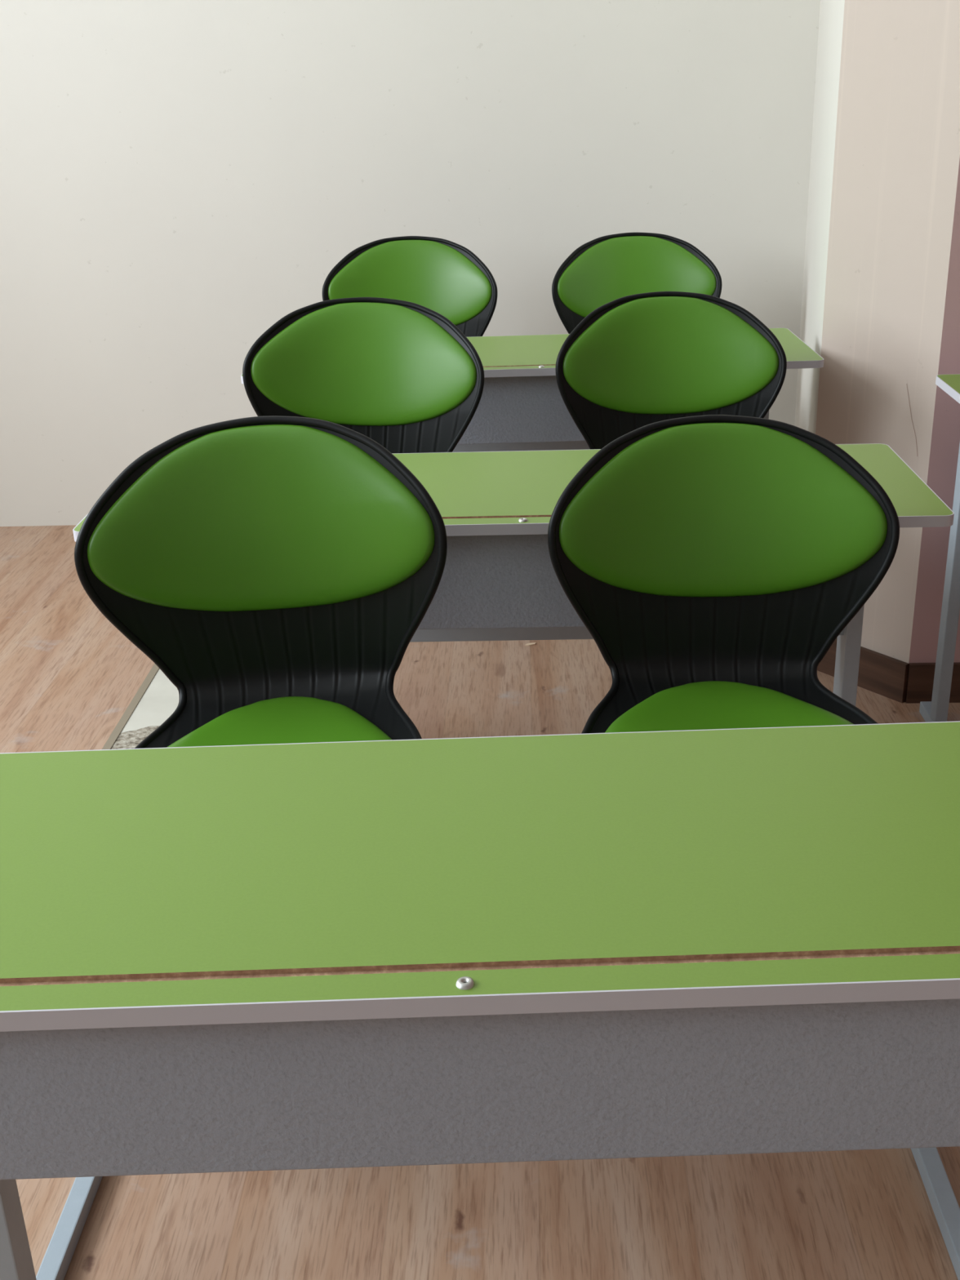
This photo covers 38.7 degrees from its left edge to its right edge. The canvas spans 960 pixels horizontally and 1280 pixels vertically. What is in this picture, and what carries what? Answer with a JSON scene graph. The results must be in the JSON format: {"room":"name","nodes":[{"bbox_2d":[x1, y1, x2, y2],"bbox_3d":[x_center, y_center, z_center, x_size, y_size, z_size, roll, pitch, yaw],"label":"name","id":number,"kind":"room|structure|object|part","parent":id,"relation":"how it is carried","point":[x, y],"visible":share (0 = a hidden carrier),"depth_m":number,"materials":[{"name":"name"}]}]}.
{"room":"classroom","nodes":[
{"label":"classroom","id":0,"kind":"room"},
{"bbox_2d":[0,0,820,526],"bbox_3d":[-0.929,-1.928,3.825,3.726,3.300,0.150,-1,23,2],"label":"wall","id":1,"kind":"structure","parent":0,"point":[180,180],"depth_m":3.96,"materials":[{"name":"beige paint"}]},
{"bbox_2d":[0,524,959,1279],"bbox_3d":[0.898,1.119,0.805,7.900,0.100,8.270,-1,23,2],"label":"floor","id":2,"kind":"structure","parent":0,"point":[68,676],"depth_m":1.73,"materials":[{"name":"brown wood"}]},
{"bbox_2d":[102,663,159,749],"bbox_3d":[-0.788,0.109,3.214,0.018,0.005,0.900,-1,23,2],"label":"trim","id":3,"kind":"structure","parent":2,"relation":"on","point":[118,728],"depth_m":3.09,"materials":[{"name":"brown"}]},
{"bbox_2d":[111,668,179,749],"bbox_3d":[-0.651,0.108,3.209,0.257,0.003,0.900,-1,23,2],"label":"trim","id":4,"kind":"structure","parent":2,"relation":"on","point":[160,700],"depth_m":3.08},
{"bbox_2d":[74,415,447,748],"bbox_3d":[-0.272,0.077,1.605,0.463,0.572,0.500,-1,23,2],"label":"shell chair","id":5,"kind":"object","parent":2,"relation":"on","point":[281,573],"visible":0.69,"depth_m":1.73,"materials":[{"name":"black plastic"}]},
{"bbox_2d":[242,297,484,453],"bbox_3d":[-0.226,-0.321,2.506,0.462,0.522,0.556,-1,23,3],"label":"shell chair","id":6,"kind":"object","parent":2,"relation":"on","point":[402,375],"visible":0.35,"depth_m":2.64,"materials":[{"name":"black plastic"}]},
{"bbox_2d":[322,235,497,337],"bbox_3d":[-0.188,-0.724,3.475,0.469,0.546,0.547,0,24,3],"label":"shell chair","id":7,"kind":"object","parent":2,"relation":"on","point":[444,277],"visible":0.44,"depth_m":3.60,"materials":[{"name":"black plastic"}]},
{"bbox_2d":[0,720,959,1279],"bbox_3d":[-0.019,0.414,1.455,1.216,0.753,0.872,-2,23,0],"label":"school desk","id":8,"kind":"object","parent":2,"relation":"on","point":[393,953],"visible":1,"depth_m":0.98,"materials":[{"name":"green laminate"}]},
{"bbox_3d":[-0.522,0.447,1.406,0.025,0.709,0.040,-1,23,2],"label":"leg","id":9,"kind":"part","parent":8,"relation":"part of","materials":[{"name":"grey paint"}]},
{"bbox_3d":[-0.028,0.310,0.964,0.920,0.142,0.014,-2,23,0],"label":"modesty panel","id":10,"kind":"part","parent":8,"relation":"part of","materials":[{"name":"grey paint"}]},
{"bbox_2d":[72,443,954,706],"bbox_3d":[0.060,0.033,2.361,1.200,0.753,0.800,-1,23,2],"label":"school desk","id":11,"kind":"object","parent":2,"relation":"on","point":[499,581],"visible":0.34,"depth_m":1.92,"materials":[{"name":"green laminate"}]},
{"bbox_3d":[0.041,-0.084,1.903,0.920,0.142,0.014,-1,23,2],"label":"modesty panel","id":12,"kind":"part","parent":11,"relation":"part of","materials":[{"name":"grey paint"}]},
{"bbox_3d":[0.606,0.055,2.261,0.025,0.709,0.061,-1,23,2],"label":"leg","id":13,"kind":"part","parent":11,"relation":"part of","materials":[{"name":"grey paint"}]},
{"bbox_2d":[524,642,536,646],"bbox_3d":[0.125,0.011,3.384,0.031,0.003,0.011,-8,23,-14],"label":"chip","id":14,"kind":"object","parent":2,"relation":"on","point":[531,643],"visible":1,"depth_m":3.38,"materials":[{"name":"beige"}]},
{"bbox_2d":[240,328,823,452],"bbox_3d":[0.117,-0.368,3.318,1.200,0.753,0.815,-2,23,1],"label":"school desk","id":15,"kind":"object","parent":2,"relation":"on","point":[522,406],"visible":0.26,"depth_m":2.86,"materials":[{"name":"grey metal"}]},
{"bbox_3d":[0.109,-0.483,2.854,0.920,0.142,0.014,-2,23,1],"label":"modesty panel","id":16,"kind":"part","parent":15,"relation":"part of","materials":[{"name":"grey paint"}]},
{"bbox_3d":[0.651,-0.344,3.212,0.025,0.709,0.061,-1,23,2],"label":"leg","id":17,"kind":"part","parent":15,"relation":"part of","materials":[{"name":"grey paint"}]},
{"bbox_2d":[551,232,721,333],"bbox_3d":[0.417,-0.755,3.514,0.451,0.515,0.532,-2,23,0],"label":"shell chair","id":18,"kind":"object","parent":2,"relation":"on","point":[605,269],"visible":0.4,"depth_m":3.64,"materials":[{"name":"black plastic"}]},
{"bbox_2d":[555,291,786,449],"bbox_3d":[0.374,-0.354,2.561,0.455,0.521,0.531,-1,23,0],"label":"shell chair","id":19,"kind":"object","parent":2,"relation":"on","point":[636,361],"visible":0.57,"depth_m":2.69,"materials":[{"name":"black plastic"}]},
{"bbox_2d":[547,414,899,733],"bbox_3d":[0.310,0.040,1.633,0.451,0.521,0.525,-1,23,0],"label":"shell chair","id":20,"kind":"object","parent":2,"relation":"on","point":[713,563],"visible":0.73,"depth_m":1.76,"materials":[{"name":"black plastic"}]},
{"bbox_2d":[919,373,959,722],"bbox_3d":[1.480,-0.115,2.610,1.200,0.753,0.459,-1,23,3],"label":"school desk","id":21,"kind":"object","parent":2,"relation":"on","point":[936,709],"visible":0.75,"depth_m":2.77,"materials":[{"name":"grey metal"}]},
{"bbox_3d":[0.956,-0.157,2.744,0.026,0.709,0.040,-1,23,3],"label":"leg","id":22,"kind":"part","parent":21,"relation":"part of","materials":[{"name":"grey paint"}]},
{"bbox_2d":[794,0,844,434],"bbox_3d":[0.870,-1.701,3.147,0.099,3.300,1.206,3,23,11],"label":"wall","id":23,"kind":"structure","parent":0,"point":[831,11],"depth_m":3.31,"materials":[{"name":"beige paint"}]},
{"bbox_2d":[815,0,959,662],"bbox_3d":[0.847,-1.443,2.532,0.110,3.300,0.295,-18,28,-34],"label":"wall column","id":24,"kind":"structure","parent":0,"point":[897,149],"depth_m":2.76,"materials":[{"name":"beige paint"}]},
{"bbox_2d":[817,637,909,702],"bbox_3d":[0.845,0.053,3.115,0.012,0.092,0.297,-18,28,-34],"label":"baseboard","id":25,"kind":"structure","parent":24,"relation":"attached to","point":[884,675],"depth_m":3.05,"materials":[{"name":"brown wood"}]},
{"bbox_2d":[908,159,959,662],"bbox_3d":[2.780,-1.437,2.375,3.771,3.300,0.132,-1,23,2],"label":"wall","id":26,"kind":"structure","parent":0,"point":[945,436],"depth_m":2.83,"materials":[{"name":"paint"}]},
{"bbox_2d":[905,662,959,703],"bbox_3d":[2.824,0.068,2.932,3.771,0.092,0.012,-1,23,2],"label":"baseboard","id":27,"kind":"structure","parent":26,"relation":"attached to","point":[920,682],"depth_m":3.00,"materials":[{"name":"brown wood"}]}
]}

